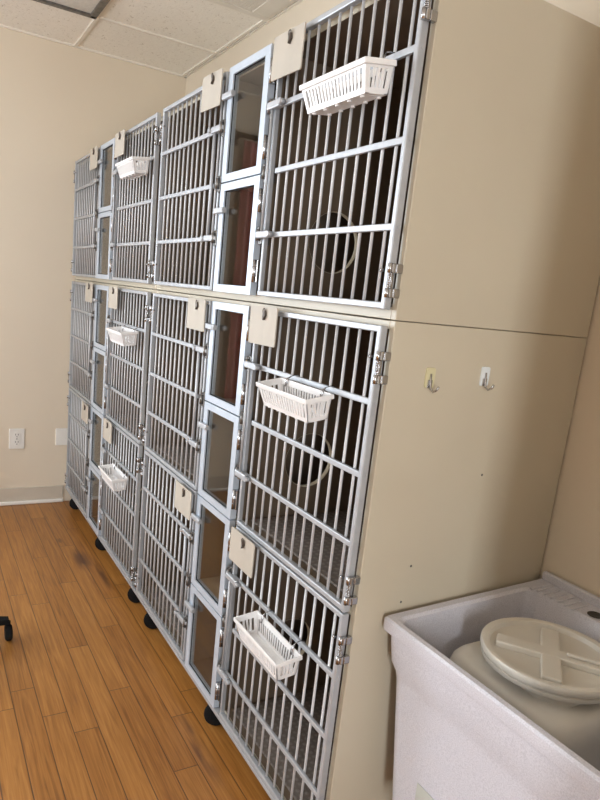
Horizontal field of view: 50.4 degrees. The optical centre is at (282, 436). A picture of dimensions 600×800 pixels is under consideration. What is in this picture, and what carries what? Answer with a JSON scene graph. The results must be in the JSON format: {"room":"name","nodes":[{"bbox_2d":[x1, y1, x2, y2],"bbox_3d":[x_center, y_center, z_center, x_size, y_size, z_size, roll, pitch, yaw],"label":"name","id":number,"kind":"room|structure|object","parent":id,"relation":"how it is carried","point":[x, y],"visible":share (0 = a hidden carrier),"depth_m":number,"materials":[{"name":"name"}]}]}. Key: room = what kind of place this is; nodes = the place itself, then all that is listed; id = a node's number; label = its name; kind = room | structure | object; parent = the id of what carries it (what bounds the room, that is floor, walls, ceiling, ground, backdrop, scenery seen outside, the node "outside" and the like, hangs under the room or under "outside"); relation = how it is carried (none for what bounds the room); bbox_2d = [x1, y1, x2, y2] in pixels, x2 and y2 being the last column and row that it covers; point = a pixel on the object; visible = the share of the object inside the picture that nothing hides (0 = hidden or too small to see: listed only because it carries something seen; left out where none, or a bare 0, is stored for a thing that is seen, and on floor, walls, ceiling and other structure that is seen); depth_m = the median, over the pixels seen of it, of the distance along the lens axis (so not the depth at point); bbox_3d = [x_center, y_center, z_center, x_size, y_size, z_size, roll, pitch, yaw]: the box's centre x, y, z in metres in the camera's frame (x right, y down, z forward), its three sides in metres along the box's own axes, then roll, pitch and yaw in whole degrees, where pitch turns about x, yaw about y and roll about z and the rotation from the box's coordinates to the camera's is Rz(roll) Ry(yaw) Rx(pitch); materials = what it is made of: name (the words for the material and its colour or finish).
{"room":"veterinary clinic","nodes":[
{"label":"veterinary clinic","id":0,"kind":"room"},
{"bbox_2d":[0,27,185,500],"bbox_3d":[-2.107,-0.846,3.032,3.292,2.540,0.100,-1,14,-30],"label":"wall","id":1,"kind":"structure","parent":0,"point":[59,102],"depth_m":3.40,"materials":[{"name":"beige paint"}]},
{"bbox_2d":[9,429,24,448],"bbox_3d":[-1.486,0.011,3.566,0.080,0.116,0.009,-1,14,-30],"label":"wall outlet","id":2,"kind":"object","parent":1,"relation":"attached to","point":[16,436],"visible":1,"depth_m":3.56,"materials":[{"name":"grey plastic"}]},
{"bbox_2d":[13,440,19,445],"bbox_3d":[-1.486,0.032,3.568,0.035,0.035,0.003,-1,14,-30],"label":"receptacle","id":3,"kind":"object","parent":2,"relation":"attached to","point":[15,442],"depth_m":3.57,"materials":[{"name":"grey plastic"}]},
{"bbox_2d":[14,432,19,437],"bbox_3d":[-1.482,-0.009,3.559,0.035,0.035,0.003,-1,14,-30],"label":"receptacle","id":4,"kind":"object","parent":2,"relation":"attached to","point":[16,434],"depth_m":3.56,"materials":[{"name":"grey plastic"}]},
{"bbox_2d":[0,485,62,501],"bbox_3d":[-2.463,0.348,3.096,2.692,0.080,0.008,-1,14,-30],"label":"baseboard","id":5,"kind":"structure","parent":1,"relation":"attached to","point":[56,491],"depth_m":3.67,"materials":[{"name":"beige plastic"}]},
{"bbox_2d":[0,498,62,505],"bbox_3d":[-2.465,0.398,3.102,2.692,0.021,0.020,-1,14,-30],"label":"trim","id":6,"kind":"structure","parent":1,"relation":"attached to","point":[55,499],"depth_m":3.67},
{"bbox_2d":[55,428,67,444],"bbox_3d":[-1.268,-0.001,3.691,0.086,0.100,0.007,-1,14,-30],"label":"wall plate","id":7,"kind":"object","parent":1,"relation":"attached to","point":[61,433],"visible":0.73,"depth_m":3.68,"materials":[{"name":"white plastic"}]},
{"bbox_2d":[0,0,260,73],"bbox_3d":[-0.652,-1.390,0.468,3.492,0.092,5.575,-1,14,-30],"label":"ceiling","id":8,"kind":"structure","parent":0,"point":[201,23],"depth_m":2.95,"materials":[{"name":"tile"}]},
{"bbox_2d":[33,0,109,18],"bbox_3d":[-0.824,-1.747,2.274,0.560,0.018,1.042,-1,14,-30],"label":"recessed light","id":9,"kind":"object","parent":8,"relation":"in","point":[92,9],"visible":1,"depth_m":2.74,"materials":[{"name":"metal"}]},
{"bbox_2d":[209,0,293,19],"bbox_3d":[-0.193,-1.700,2.337,0.562,0.010,0.514,-1,14,-30],"label":"ceiling vent","id":10,"kind":"object","parent":8,"relation":"in","point":[263,9],"visible":1,"depth_m":2.58,"materials":[{"name":"metal"}]},
{"bbox_2d":[0,501,270,799],"bbox_3d":[-0.907,1.072,1.010,3.492,0.080,5.575,-1,14,-30],"label":"floor","id":11,"kind":"structure","parent":0,"point":[96,703],"depth_m":2.08,"materials":[{"name":"brown wood"}]},
{"bbox_2d":[0,616,12,640],"bbox_3d":[-1.172,0.479,2.137,0.498,0.537,0.558,-1,14,-30],"label":"stool","id":12,"kind":"object","parent":11,"relation":"on","point":[4,620],"visible":1,"depth_m":2.28,"materials":[{"name":"plastic"}]},
{"bbox_2d":[65,279,172,602],"bbox_3d":[-0.645,-0.087,3.204,0.602,1.286,1.378,-1,14,-30],"label":"cage","id":13,"kind":"object","parent":11,"relation":"on","point":[111,378],"visible":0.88,"depth_m":2.99,"materials":[{"name":"grey metal"}]},
{"bbox_2d":[81,401,88,423],"bbox_3d":[-0.998,-0.123,3.206,0.011,0.092,0.137,-1,15,-30],"label":"card","id":14,"kind":"object","parent":13,"relation":"attached to","point":[84,411],"visible":1,"depth_m":3.19,"materials":[{"name":"beige plastic"}]},
{"bbox_2d":[85,282,92,302],"bbox_3d":[-0.938,-0.699,3.079,0.011,0.092,0.137,-1,14,-30],"label":"card","id":15,"kind":"object","parent":13,"relation":"attached to","point":[89,286],"visible":1,"depth_m":3.07,"materials":[{"name":"beige plastic"}]},
{"bbox_2d":[103,418,111,443],"bbox_3d":[-0.781,-0.027,2.832,0.011,0.092,0.137,-1,14,-30],"label":"card","id":16,"kind":"object","parent":13,"relation":"attached to","point":[107,426],"visible":1,"depth_m":2.82,"materials":[{"name":"beige plastic"}]},
{"bbox_2d":[108,286,117,308],"bbox_3d":[-0.723,-0.593,2.707,0.011,0.092,0.137,-1,14,-30],"label":"card","id":17,"kind":"object","parent":13,"relation":"attached to","point":[113,291],"visible":1,"depth_m":2.70,"materials":[{"name":"beige plastic"}]},
{"bbox_2d":[98,462,132,491],"bbox_3d":[-0.692,0.163,2.651,0.096,0.076,0.220,-1,14,-30],"label":"basket","id":18,"kind":"object","parent":13,"relation":"hanging from","point":[117,480],"visible":0.99,"depth_m":2.64,"materials":[{"name":"white plastic"}]},
{"bbox_2d":[71,112,162,288],"bbox_3d":[-0.550,-1.006,3.001,0.602,0.604,1.378,-1,14,-30],"label":"cage","id":19,"kind":"object","parent":13,"relation":"on","point":[115,225],"visible":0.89,"depth_m":2.79,"materials":[{"name":"grey metal"}]},
{"bbox_2d":[90,146,97,170],"bbox_3d":[-0.877,-1.289,2.949,0.011,0.092,0.137,-1,14,-30],"label":"card","id":20,"kind":"object","parent":19,"relation":"attached to","point":[93,152],"visible":1,"depth_m":2.94,"materials":[{"name":"beige plastic"}]},
{"bbox_2d":[114,129,124,157],"bbox_3d":[-0.662,-1.185,2.577,0.011,0.092,0.137,-1,15,-30],"label":"card","id":21,"kind":"object","parent":19,"relation":"attached to","point":[119,137],"visible":1,"depth_m":2.57,"materials":[{"name":"beige plastic"}]},
{"bbox_2d":[115,155,152,179],"bbox_3d":[-0.537,-0.988,2.335,0.095,0.077,0.220,-1,14,-30],"label":"basket","id":22,"kind":"object","parent":19,"relation":"hanging from","point":[126,169],"visible":0.98,"depth_m":2.28,"materials":[{"name":"white plastic"}]},
{"bbox_2d":[106,324,142,346],"bbox_3d":[-0.617,-0.400,2.499,0.095,0.077,0.220,-1,14,-30],"label":"basket","id":23,"kind":"object","parent":13,"relation":"hanging from","point":[126,336],"visible":0.97,"depth_m":2.46,"materials":[{"name":"white plastic"}]},
{"bbox_2d":[133,290,586,799],"bbox_3d":[0.031,0.241,2.034,0.602,1.286,1.403,-1,14,-30],"label":"cage","id":24,"kind":"object","parent":11,"relation":"on","point":[337,511],"visible":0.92,"depth_m":1.50,"materials":[{"name":"silver metal"}]},
{"bbox_2d":[174,480,191,520],"bbox_3d":[-0.322,0.201,2.038,0.011,0.092,0.137,-1,15,-30],"label":"card","id":25,"kind":"object","parent":24,"relation":"attached to","point":[183,496],"visible":1,"depth_m":2.03,"materials":[{"name":"beige plastic"}]},
{"bbox_2d":[186,298,205,331],"bbox_3d":[-0.263,-0.368,1.913,0.011,0.092,0.137,-1,14,-30],"label":"card","id":26,"kind":"object","parent":24,"relation":"attached to","point":[196,311],"visible":1,"depth_m":1.91,"materials":[{"name":"beige plastic"}]},
{"bbox_2d":[200,576,220,599],"bbox_3d":[0.027,0.487,2.080,0.549,0.012,0.252,-1,14,-30],"label":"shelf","id":27,"kind":"object","parent":24,"relation":"attached to","point":[211,584],"depth_m":2.02,"materials":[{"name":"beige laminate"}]},
{"bbox_2d":[229,526,254,577],"bbox_3d":[-0.111,0.301,1.673,0.011,0.092,0.137,-1,14,-30],"label":"card","id":28,"kind":"object","parent":24,"relation":"attached to","point":[242,550],"visible":1,"depth_m":1.67,"materials":[{"name":"beige plastic"}]},
{"bbox_2d":[248,305,277,347],"bbox_3d":[-0.052,-0.270,1.547,0.011,0.092,0.137,-1,13,-30],"label":"card","id":29,"kind":"object","parent":24,"relation":"attached to","point":[263,320],"visible":1,"depth_m":1.54,"materials":[{"name":"beige plastic"}]},
{"bbox_2d":[233,610,304,680],"bbox_3d":[-0.028,0.485,1.504,0.096,0.077,0.220,-1,14,-30],"label":"basket","id":30,"kind":"object","parent":24,"relation":"hanging from","point":[273,660],"visible":1,"depth_m":1.50,"materials":[{"name":"white plastic"}]},
{"bbox_2d":[256,375,335,422],"bbox_3d":[0.032,-0.085,1.377,0.095,0.078,0.220,-1,14,-30],"label":"basket","id":31,"kind":"object","parent":24,"relation":"hanging from","point":[292,405],"visible":0.98,"depth_m":1.35,"materials":[{"name":"white plastic"}]},
{"bbox_2d":[152,0,599,337],"bbox_3d":[0.126,-0.678,1.832,0.602,0.604,1.403,-1,14,-30],"label":"cage","id":32,"kind":"object","parent":24,"relation":"on","point":[466,194],"visible":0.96,"depth_m":1.31,"materials":[{"name":"beige laminate"}]},
{"bbox_2d":[201,68,222,112],"bbox_3d":[-0.202,-0.967,1.782,0.011,0.096,0.140,-1,14,-30],"label":"card","id":33,"kind":"object","parent":32,"relation":"attached to","point":[212,83],"visible":1,"depth_m":1.77,"materials":[{"name":"beige plastic"}]},
{"bbox_2d":[271,22,305,81],"bbox_3d":[0.008,-0.856,1.419,0.011,0.092,0.137,-1,16,-30],"label":"card","id":34,"kind":"object","parent":32,"relation":"attached to","point":[288,46],"visible":1,"depth_m":1.42,"materials":[{"name":"beige plastic"}]},
{"bbox_2d":[299,51,396,115],"bbox_3d":[0.126,-0.659,1.190,0.095,0.091,0.220,-1,14,-30],"label":"basket","id":35,"kind":"object","parent":32,"relation":"hanging from","point":[363,95],"visible":1,"depth_m":1.15,"materials":[{"name":"white plastic"}]},
{"bbox_2d":[424,368,439,392],"bbox_3d":[0.295,-0.109,1.241,0.024,0.048,0.028,-1,14,-30],"label":"hook","id":36,"kind":"object","parent":24,"relation":"attached to","point":[429,380],"visible":1,"depth_m":1.25,"materials":[{"name":"beige plastic"}]},
{"bbox_2d":[479,367,494,390],"bbox_3d":[0.426,-0.119,1.314,0.024,0.048,0.028,-1,14,-30],"label":"hook","id":37,"kind":"object","parent":24,"relation":"attached to","point":[485,371],"visible":1,"depth_m":1.32,"materials":[{"name":"white plastic"}]},
{"bbox_2d":[383,571,599,799],"bbox_3d":[0.536,0.750,1.278,0.500,0.721,0.584,-1,14,-30],"label":"utility sink","id":38,"kind":"object","parent":11,"relation":"on","point":[456,738],"visible":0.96,"depth_m":1.23,"materials":[{"name":"plastic"}]},
{"bbox_2d":[450,617,599,770],"bbox_3d":[0.509,0.593,1.304,0.308,0.374,0.293,-1,14,-30],"label":"pail","id":39,"kind":"object","parent":38,"relation":"in","point":[549,672],"visible":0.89,"depth_m":1.21,"materials":[{"name":"plastic"}]},
{"bbox_2d":[185,0,599,596],"bbox_3d":[0.697,-0.234,1.572,0.100,2.540,5.575,-1,14,-30],"label":"wall","id":40,"kind":"structure","parent":0,"point":[571,554],"depth_m":1.49,"materials":[{"name":"beige paint"}]},
{"bbox_2d":[0,0,303,77],"bbox_3d":[-0.657,-1.341,0.478,3.292,0.009,5.375,-1,14,-30],"label":"trim","id":41,"kind":"structure","parent":40,"relation":"attached to","point":[297,2],"depth_m":3.19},
{"bbox_2d":[74,0,296,75],"bbox_3d":[-0.657,-1.342,0.478,3.292,0.008,5.375,-1,14,-30],"label":"trim","id":42,"kind":"structure","parent":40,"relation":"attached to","point":[214,53],"depth_m":2.97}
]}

